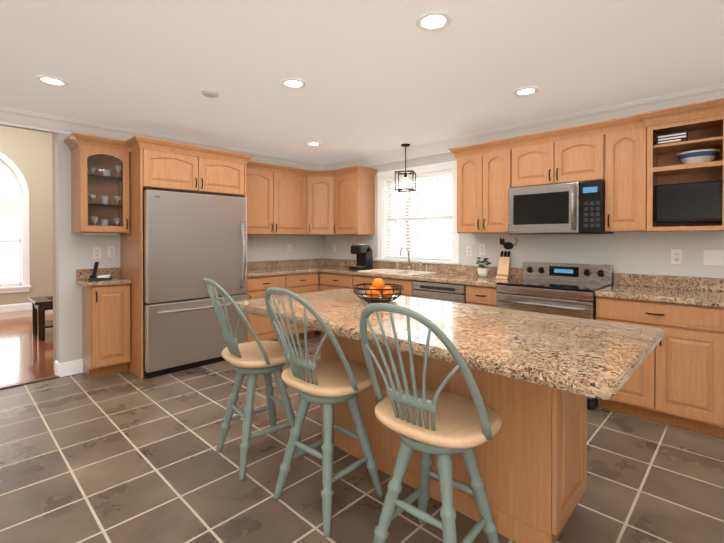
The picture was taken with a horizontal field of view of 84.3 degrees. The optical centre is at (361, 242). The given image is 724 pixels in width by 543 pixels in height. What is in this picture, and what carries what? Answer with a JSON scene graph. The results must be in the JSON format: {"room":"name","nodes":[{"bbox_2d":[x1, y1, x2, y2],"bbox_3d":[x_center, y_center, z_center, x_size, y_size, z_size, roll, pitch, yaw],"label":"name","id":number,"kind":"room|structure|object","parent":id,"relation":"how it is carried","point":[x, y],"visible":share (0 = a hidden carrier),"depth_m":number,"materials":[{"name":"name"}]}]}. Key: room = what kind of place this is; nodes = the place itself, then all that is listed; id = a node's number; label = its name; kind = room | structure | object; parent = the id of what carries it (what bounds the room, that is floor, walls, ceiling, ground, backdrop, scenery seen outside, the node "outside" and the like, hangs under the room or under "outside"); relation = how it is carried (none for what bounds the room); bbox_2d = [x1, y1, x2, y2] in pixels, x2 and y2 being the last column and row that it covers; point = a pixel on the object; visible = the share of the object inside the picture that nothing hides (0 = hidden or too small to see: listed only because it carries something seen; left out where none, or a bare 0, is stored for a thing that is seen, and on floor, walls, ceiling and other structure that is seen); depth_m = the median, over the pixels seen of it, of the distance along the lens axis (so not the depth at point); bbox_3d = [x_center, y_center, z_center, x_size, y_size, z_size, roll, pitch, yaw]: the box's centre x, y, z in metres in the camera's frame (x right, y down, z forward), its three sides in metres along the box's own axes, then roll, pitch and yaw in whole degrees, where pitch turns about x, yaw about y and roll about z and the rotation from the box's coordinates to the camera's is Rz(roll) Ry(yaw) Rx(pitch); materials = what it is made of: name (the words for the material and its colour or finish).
{"room":"kitchen","nodes":[
{"label":"kitchen","id":0,"kind":"room"},
{"bbox_2d":[0,126,52,304],"bbox_3d":[-6.361,-0.644,7.330,0.140,3.800,8.340,0,1,44],"label":"wall","id":1,"kind":"structure","parent":0,"point":[28,153],"depth_m":7.50,"materials":[{"name":"beige paint"}]},
{"bbox_2d":[0,152,30,293],"bbox_3d":[-6.863,-0.430,6.774,0.190,2.700,1.920,0,1,44],"label":"window","id":2,"kind":"structure","parent":1,"relation":"in","point":[17,203],"depth_m":7.35,"materials":[{"name":"white wood"}]},
{"bbox_2d":[0,310,54,385],"bbox_3d":[-4.547,1.292,5.695,5.040,0.050,8.200,0,1,44],"label":"floor","id":3,"kind":"structure","parent":0,"point":[26,354],"depth_m":4.74,"materials":[{"name":"brown wood"}]},
{"bbox_2d":[0,375,59,388],"bbox_3d":[-4.230,1.284,2.400,0.075,0.012,3.890,0,1,44],"label":"threshold","id":4,"kind":"object","parent":3,"relation":"on","point":[27,382],"depth_m":3.64,"materials":[{"name":"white wood"}]},
{"bbox_2d":[28,296,52,339],"bbox_3d":[-3.975,1.011,5.754,0.620,0.512,1.220,0,1,44],"label":"coffee table","id":5,"kind":"object","parent":3,"relation":"on","point":[40,306],"visible":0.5,"depth_m":5.24,"materials":[{"name":"brown wood"}]},
{"bbox_2d":[0,124,55,133],"bbox_3d":[-4.275,-1.095,2.427,0.140,0.110,3.890,0,1,44],"label":"wall","id":6,"kind":"structure","parent":0,"point":[27,128],"depth_m":3.69,"materials":[{"name":"white paint"}]},
{"bbox_2d":[52,133,55,370],"bbox_3d":[-2.889,-0.621,4.087,0.160,3.800,8.480,0,1,44],"label":"wall","id":7,"kind":"structure","parent":0,"point":[54,246],"depth_m":3.87,"materials":[{"name":"beige paint"}]},
{"bbox_2d":[55,133,323,362],"bbox_3d":[-1.731,0.052,5.080,0.140,2.440,3.450,0,1,44],"label":"wall","id":8,"kind":"structure","parent":0,"point":[74,251],"depth_m":3.88,"materials":[{"name":"white paint"}]},
{"bbox_2d":[63,133,129,234],"bbox_3d":[-2.539,-0.520,3.845,0.397,0.904,0.471,0,1,44],"label":"upper cabinet","id":9,"kind":"object","parent":8,"relation":"attached to","point":[99,154],"visible":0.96,"depth_m":3.84,"materials":[{"name":"brown wood"}]},
{"bbox_2d":[89,165,121,225],"bbox_3d":[-2.527,-0.434,3.936,0.131,0.648,0.267,0,1,44],"label":"glassware","id":10,"kind":"object","parent":9,"relation":"in","point":[116,220],"depth_m":3.92,"materials":[{"name":"clear glass"}]},
{"bbox_2d":[93,247,100,258],"bbox_3d":[-2.656,0.109,4.006,0.008,0.116,0.072,0,1,44],"label":"outlet","id":11,"kind":"object","parent":8,"relation":"attached to","point":[96,252],"visible":1,"depth_m":4.00,"materials":[{"name":"white plastic"}]},
{"bbox_2d":[107,246,114,256],"bbox_3d":[-2.569,0.095,4.096,0.008,0.116,0.072,0,1,44],"label":"outlet","id":12,"kind":"object","parent":8,"relation":"attached to","point":[110,251],"visible":1,"depth_m":4.09,"materials":[{"name":"white plastic"}]},
{"bbox_2d":[127,136,247,195],"bbox_3d":[-1.909,-0.749,4.330,0.628,0.452,1.054,0,1,44],"label":"upper cabinet","id":13,"kind":"object","parent":8,"relation":"attached to","point":[153,163],"depth_m":4.01,"materials":[{"name":"brown wood"}]},
{"bbox_2d":[244,159,303,234],"bbox_3d":[-1.218,-0.540,5.218,0.395,0.882,1.140,0,1,44],"label":"upper cabinet","id":14,"kind":"object","parent":8,"relation":"attached to","point":[283,200],"depth_m":5.11,"materials":[{"name":"brown wood"}]},
{"bbox_2d":[247,258,322,269],"bbox_3d":[-1.168,0.303,5.546,0.022,0.099,1.668,0,1,44],"label":"backsplash","id":15,"kind":"structure","parent":8,"relation":"attached to","point":[298,262],"depth_m":5.64,"materials":[{"name":"beige stone"}]},
{"bbox_2d":[287,244,290,251],"bbox_3d":[-1.036,0.087,5.691,0.008,0.116,0.072,0,1,44],"label":"outlet","id":16,"kind":"object","parent":8,"relation":"attached to","point":[288,247],"visible":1,"depth_m":5.68,"materials":[{"name":"white plastic"}]},
{"bbox_2d":[304,169,335,234],"bbox_3d":[-0.571,-0.543,5.689,0.674,0.882,0.674,0,1,44],"label":"upper cabinet","id":17,"kind":"object","parent":8,"relation":"attached to","point":[319,185],"depth_m":5.49,"materials":[{"name":"brown wood"}]},
{"bbox_2d":[0,334,723,542],"bbox_3d":[-0.290,1.325,1.004,7.600,0.050,7.340,0,1,44],"label":"floor","id":18,"kind":"structure","parent":0,"point":[128,456],"depth_m":2.20,"materials":[{"name":"brown tile"}]},
{"bbox_2d":[76,267,131,378],"bbox_3d":[-2.508,0.773,3.890,0.390,1.015,0.379,0,1,44],"label":"base cabinet","id":19,"kind":"object","parent":18,"relation":"on","point":[106,347],"visible":0.96,"depth_m":3.81,"materials":[{"name":"brown wood"}]},
{"bbox_2d":[88,262,111,280],"bbox_3d":[-2.517,0.276,3.846,0.180,0.178,0.140,0,0,-26],"label":"cordless phone","id":20,"kind":"object","parent":19,"relation":"on","point":[93,277],"visible":1,"depth_m":3.81,"materials":[{"name":"grey plastic"}]},
{"bbox_2d":[143,188,246,378],"bbox_3d":[-1.851,0.384,4.282,0.756,1.787,1.038,0,1,44],"label":"refrigerator","id":21,"kind":"object","parent":18,"relation":"on","point":[191,240],"visible":0.77,"depth_m":3.98,"materials":[{"name":"grey metal"}]},
{"bbox_2d":[203,278,303,480],"bbox_3d":[-0.666,0.747,2.395,0.522,1.095,0.504,0,1,-38],"label":"stool","id":22,"kind":"object","parent":18,"relation":"on","point":[253,359],"visible":0.96,"depth_m":2.31,"materials":[{"name":"maple"},{"name":"green painted wood"}]},
{"bbox_2d":[247,274,282,341],"bbox_3d":[-1.322,0.835,4.957,0.621,0.875,0.597,0,1,44],"label":"base cabinet","id":23,"kind":"object","parent":18,"relation":"on","point":[256,287],"depth_m":4.66,"materials":[{"name":"brown wood"}]},
{"bbox_2d":[247,266,306,277],"bbox_3d":[-1.159,0.376,5.108,0.642,0.040,1.049,0,1,44],"label":"countertop","id":24,"kind":"structure","parent":23,"relation":"on","point":[270,270],"depth_m":5.01,"materials":[{"name":"beige stone"}]},
{"bbox_2d":[279,270,318,342],"bbox_3d":[-0.963,0.832,5.279,0.692,0.875,0.624,0,1,44],"label":"base cabinet","id":25,"kind":"object","parent":18,"relation":"on","point":[297,276],"depth_m":5.09,"materials":[{"name":"brown wood"}]},
{"bbox_2d":[307,266,518,285],"bbox_3d":[0.308,0.373,4.870,3.088,0.050,0.642,0,1,44],"label":"countertop","id":26,"kind":"structure","parent":25,"relation":"on","point":[463,279],"depth_m":4.25,"materials":[{"name":"beige stone"}]},
{"bbox_2d":[349,244,372,269],"bbox_3d":[-0.007,0.190,5.185,0.180,0.330,0.290,0,1,44],"label":"coffee maker","id":27,"kind":"object","parent":26,"relation":"on","point":[364,256],"visible":1,"depth_m":5.13,"materials":[{"name":"black plastic"}]},
{"bbox_2d":[367,266,438,273],"bbox_3d":[0.422,0.452,4.753,0.820,0.212,0.500,0,1,44],"label":"sink","id":28,"kind":"object","parent":26,"relation":"in","point":[384,271],"depth_m":4.79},
{"bbox_2d":[396,246,427,270],"bbox_3d":[0.549,0.198,4.833,0.482,0.296,0.204,0,1,44],"label":"sink faucet","id":29,"kind":"object","parent":26,"relation":"on","point":[409,267],"visible":1,"depth_m":4.87,"materials":[{"name":"silver metal"}]},
{"bbox_2d":[476,257,490,276],"bbox_3d":[1.261,0.261,4.163,0.189,0.202,0.172,0,1,44],"label":"potted plant","id":30,"kind":"object","parent":26,"relation":"on","point":[482,271],"visible":1,"depth_m":4.13,"materials":[{"name":"beige ceramic"}]},
{"bbox_2d":[496,251,510,279],"bbox_3d":[1.427,0.228,4.024,0.110,0.270,0.268,0,0,29],"label":"knife block","id":31,"kind":"object","parent":26,"relation":"on","point":[504,267],"visible":1,"depth_m":4.00,"materials":[{"name":"brown wood"}]},
{"bbox_2d":[265,287,382,536],"bbox_3d":[-0.206,0.750,1.979,0.504,1.095,0.522,0,1,42],"label":"stool","id":32,"kind":"object","parent":18,"relation":"on","point":[327,383],"visible":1,"depth_m":1.89,"materials":[{"name":"painted wood"},{"name":"maple"}]},
{"bbox_2d":[319,270,354,334],"bbox_3d":[-0.135,0.832,5.265,0.709,0.875,0.692,0,1,44],"label":"base cabinet","id":33,"kind":"object","parent":18,"relation":"on","point":[327,281],"depth_m":5.09,"materials":[{"name":"brown wood"}]},
{"bbox_2d":[355,274,446,296],"bbox_3d":[0.400,0.836,4.799,0.968,0.875,0.621,0,1,44],"label":"base cabinet","id":34,"kind":"object","parent":18,"relation":"on","point":[408,289],"depth_m":4.41,"materials":[{"name":"brown wood"}]},
{"bbox_2d":[359,303,501,542],"bbox_3d":[0.256,0.753,1.535,0.504,1.095,0.522,0,1,41],"label":"stool","id":35,"kind":"object","parent":18,"relation":"on","point":[443,426],"visible":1,"depth_m":1.46,"materials":[{"name":"painted wood"},{"name":"maple"}]},
{"bbox_2d":[413,280,465,303],"bbox_3d":[0.961,0.844,4.238,0.611,0.868,0.598,0,1,44],"label":"dishwasher","id":36,"kind":"object","parent":18,"relation":"on","point":[449,292],"visible":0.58,"depth_m":3.99,"materials":[{"name":"grey metal"}]},
{"bbox_2d":[321,333,586,542],"bbox_3d":[0.420,0.854,2.294,1.472,0.874,0.492,0,1,44],"label":"kitchen island","id":37,"kind":"object","parent":18,"relation":"on","point":[533,471],"depth_m":1.78,"materials":[{"name":"brown wood"}]},
{"bbox_2d":[231,289,664,399],"bbox_3d":[0.251,0.400,2.101,2.050,0.036,0.960,0,1,44],"label":"island countertop","id":38,"kind":"structure","parent":37,"relation":"on","point":[594,359],"depth_m":1.59,"materials":[{"name":"beige stone"}]},
{"bbox_2d":[353,278,403,302],"bbox_3d":[0.102,0.296,2.504,0.320,0.145,0.320,0,1,44],"label":"fruit bowl","id":39,"kind":"object","parent":38,"relation":"on","point":[376,288],"visible":1,"depth_m":2.46,"materials":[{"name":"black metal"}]},
{"bbox_2d":[466,286,497,306],"bbox_3d":[1.312,0.842,3.922,0.324,0.875,0.621,0,1,44],"label":"base cabinet","id":40,"kind":"object","parent":18,"relation":"on","point":[475,295],"depth_m":3.69,"materials":[{"name":"brown wood"}]},
{"bbox_2d":[496,261,612,409],"bbox_3d":[1.670,0.740,3.499,0.764,1.085,0.715,0,1,44],"label":"range","id":41,"kind":"object","parent":18,"relation":"on","point":[566,289],"visible":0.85,"depth_m":3.40,"materials":[{"name":"grey metal"}]},
{"bbox_2d":[594,273,723,438],"bbox_3d":[2.253,0.779,2.996,0.762,1.015,0.652,0,1,44],"label":"base cabinet","id":42,"kind":"object","parent":18,"relation":"on","point":[676,379],"visible":0.77,"depth_m":2.75,"materials":[{"name":"brown wood"}]},
{"bbox_2d":[0,0,723,163],"bbox_3d":[-0.339,-1.190,0.936,7.880,0.100,7.480,0,1,44],"label":"ceiling","id":43,"kind":"structure","parent":0,"point":[377,76],"depth_m":2.59,"materials":[{"name":"white paint"}]},
{"bbox_2d":[36,75,67,86],"bbox_3d":[-2.208,-1.147,2.848,0.184,0.010,0.184,0,1,44],"label":"recessed light","id":44,"kind":"object","parent":43,"relation":"in","point":[51,80],"visible":0.98,"depth_m":2.84,"materials":[{"name":"white glass"}]},
{"bbox_2d":[202,89,219,97],"bbox_3d":[-1.165,-1.139,3.080,0.128,0.029,0.128,0,1,44],"label":"smoke detector","id":45,"kind":"object","parent":43,"relation":"attached to","point":[209,93],"visible":1,"depth_m":3.04,"materials":[{"name":"white plastic"}]},
{"bbox_2d":[281,78,305,88],"bbox_3d":[-0.496,-1.147,2.893,0.184,0.010,0.184,0,1,44],"label":"recessed light","id":46,"kind":"object","parent":43,"relation":"in","point":[293,83],"visible":0.98,"depth_m":2.90,"materials":[{"name":"white glass"}]},
{"bbox_2d":[306,142,321,145],"bbox_3d":[-0.569,-1.160,4.729,0.184,0.010,0.184,0,1,44],"label":"recessed light","id":47,"kind":"object","parent":43,"relation":"in","point":[313,143],"visible":0.96,"depth_m":4.73,"materials":[{"name":"white"}]},
{"bbox_2d":[395,144,415,191],"bbox_3d":[0.521,-0.890,4.779,0.222,0.550,0.220,0,0,16],"label":"pendant light","id":48,"kind":"object","parent":43,"relation":"hanging from","point":[405,181],"visible":1,"depth_m":4.76,"materials":[{"name":"black metal"}]},
{"bbox_2d":[416,11,451,30],"bbox_3d":[0.371,-1.141,2.069,0.184,0.010,0.184,0,1,44],"label":"recessed light","id":49,"kind":"object","parent":43,"relation":"in","point":[434,20],"visible":1,"depth_m":2.06,"materials":[{"name":"white"}]},
{"bbox_2d":[513,87,538,95],"bbox_3d":[1.252,-1.148,3.051,0.184,0.010,0.184,0,1,44],"label":"recessed light","id":50,"kind":"object","parent":43,"relation":"in","point":[526,91],"visible":1,"depth_m":3.06,"materials":[{"name":"white glass"}]},
{"bbox_2d":[324,152,723,284],"bbox_3d":[2.206,0.062,3.590,7.600,2.440,0.140,0,1,44],"label":"wall","id":51,"kind":"structure","parent":0,"point":[649,253],"depth_m":3.65,"materials":[{"name":"white paint"}]},
{"bbox_2d":[332,244,335,251],"bbox_3d":[-0.419,0.090,6.007,0.072,0.116,0.008,0,1,44],"label":"outlet","id":52,"kind":"object","parent":51,"relation":"attached to","point":[333,247],"visible":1,"depth_m":6.00,"materials":[{"name":"white plastic"}]},
{"bbox_2d":[336,166,375,234],"bbox_3d":[-0.141,-0.542,5.468,0.494,0.882,0.396,0,1,44],"label":"upper cabinet","id":53,"kind":"object","parent":51,"relation":"attached to","point":[355,186],"depth_m":5.31,"materials":[{"name":"brown wood"}]},
{"bbox_2d":[375,160,460,264],"bbox_3d":[0.699,-0.310,5.005,1.272,1.245,0.185,0,1,44],"label":"window","id":54,"kind":"structure","parent":51,"relation":"in","point":[383,201],"depth_m":5.01,"materials":[{"name":"white wood"}]},
{"bbox_2d":[385,170,451,259],"bbox_3d":[0.699,-0.312,5.005,1.026,1.045,0.055,0,1,44],"label":"window blinds","id":55,"kind":"object","parent":54,"relation":"attached to","point":[442,215],"visible":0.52,"depth_m":4.96,"materials":[{"name":"white plastic"}]},
{"bbox_2d":[323,258,522,277],"bbox_3d":[0.523,0.307,5.093,3.088,0.099,0.022,0,1,44],"label":"backsplash","id":56,"kind":"structure","parent":51,"relation":"attached to","point":[514,272],"depth_m":4.78,"materials":[{"name":"beige stone"}]},
{"bbox_2d":[466,246,471,255],"bbox_3d":[1.193,0.100,4.456,0.072,0.116,0.008,0,1,44],"label":"outlet","id":57,"kind":"object","parent":51,"relation":"attached to","point":[468,250],"visible":1,"depth_m":4.45,"materials":[{"name":"white plastic"}]},
{"bbox_2d":[479,244,485,254],"bbox_3d":[1.308,0.081,4.345,0.072,0.116,0.008,0,1,44],"label":"outlet","id":58,"kind":"object","parent":51,"relation":"attached to","point":[482,249],"visible":1,"depth_m":4.34,"materials":[{"name":"white plastic"}]},
{"bbox_2d":[453,138,512,233],"bbox_3d":[1.315,-0.532,4.101,0.583,0.882,0.348,0,1,44],"label":"upper cabinet","id":59,"kind":"object","parent":51,"relation":"attached to","point":[484,170],"depth_m":3.96,"materials":[{"name":"brown wood"}]},
{"bbox_2d":[500,238,517,249],"bbox_3d":[1.518,0.017,4.143,0.194,0.124,0.009,0,1,44],"label":"decoration","id":60,"kind":"object","parent":51,"relation":"attached to","point":[508,245],"visible":1,"depth_m":4.15,"materials":[{"name":"black metal"}]},
{"bbox_2d":[513,122,600,186],"bbox_3d":[1.805,-0.739,3.628,0.770,0.462,0.348,0,1,44],"label":"upper cabinet","id":61,"kind":"object","parent":51,"relation":"attached to","point":[569,154],"depth_m":3.47,"materials":[{"name":"brown wood"}]},
{"bbox_2d":[508,179,613,234],"bbox_3d":[1.762,-0.289,3.587,0.764,0.432,0.468,0,1,44],"label":"over-the-range microwave","id":62,"kind":"object","parent":61,"relation":"attached to","point":[570,208],"visible":1,"depth_m":3.41,"materials":[{"name":"grey metal"}]},
{"bbox_2d":[601,110,664,231],"bbox_3d":[2.190,-0.527,3.239,0.324,0.882,0.376,0,1,44],"label":"upper cabinet","id":63,"kind":"object","parent":51,"relation":"attached to","point":[630,162],"depth_m":3.12,"materials":[{"name":"brown wood"}]},
{"bbox_2d":[656,130,687,144],"bbox_3d":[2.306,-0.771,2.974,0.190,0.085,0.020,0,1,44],"label":"books","id":64,"kind":"object","parent":63,"relation":"on","point":[674,137],"visible":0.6,"depth_m":2.96,"materials":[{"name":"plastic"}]},
{"bbox_2d":[654,180,722,225],"bbox_3d":[2.423,-0.271,2.969,0.400,0.335,0.110,0,1,44],"label":"tv","id":65,"kind":"object","parent":63,"relation":"on","point":[688,204],"visible":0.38,"depth_m":2.94,"materials":[{"name":"black plastic"}]},
{"bbox_2d":[677,149,719,163],"bbox_3d":[2.497,-0.609,2.972,0.252,0.110,0.252,0,1,44],"label":"bowl","id":66,"kind":"object","parent":63,"relation":"on","point":[699,156],"visible":0.79,"depth_m":2.90,"materials":[{"name":"beige ceramic"}]},
{"bbox_2d":[671,249,682,263],"bbox_3d":[2.511,0.117,3.189,0.072,0.116,0.008,0,1,44],"label":"outlet","id":67,"kind":"object","parent":51,"relation":"attached to","point":[676,256],"visible":1,"depth_m":3.19,"materials":[{"name":"white plastic"}]},
{"bbox_2d":[703,250,723,265],"bbox_3d":[2.669,0.119,3.036,0.116,0.116,0.009,0,1,44],"label":"switch plate","id":68,"kind":"object","parent":51,"relation":"attached to","point":[713,257],"visible":1,"depth_m":3.03,"materials":[{"name":"white plastic"}]},
{"bbox_3d":[-0.339,0.081,0.945,7.880,2.440,7.480,0,1,44],"label":"wall","id":69,"kind":"structure","parent":0,"visible":0},
{"bbox_2d":[0,303,31,312],"bbox_3d":[-6.257,1.191,7.340,0.014,0.130,8.200,0,1,44],"label":"baseboard","id":70,"kind":"structure","parent":69,"relation":"attached to","point":[22,306],"depth_m":7.28,"materials":[{"name":"white"}]},
{"bbox_2d":[0,106,323,169],"bbox_3d":[-3.077,-1.095,3.488,0.115,0.125,7.080,0,1,44],"label":"crown molding","id":71,"kind":"structure","parent":69,"relation":"attached to","point":[27,119],"depth_m":3.97,"materials":[{"name":"white paint"}]},
{"bbox_2d":[324,84,723,169],"bbox_3d":[2.117,-1.095,3.489,7.600,0.125,0.115,0,1,44],"label":"crown molding","id":72,"kind":"structure","parent":69,"relation":"attached to","point":[717,91],"depth_m":3.85,"materials":[{"name":"white"}]},
{"label":"outside","id":73,"kind":"structure","parent":0,"visible":0},
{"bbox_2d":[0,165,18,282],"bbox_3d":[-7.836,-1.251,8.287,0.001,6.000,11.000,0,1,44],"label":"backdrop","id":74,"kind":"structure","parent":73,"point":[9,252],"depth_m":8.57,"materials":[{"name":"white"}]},
{"bbox_2d":[392,176,451,255],"bbox_3d":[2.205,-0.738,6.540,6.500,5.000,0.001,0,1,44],"label":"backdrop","id":75,"kind":"structure","parent":73,"point":[423,214],"depth_m":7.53,"materials":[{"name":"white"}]}
]}

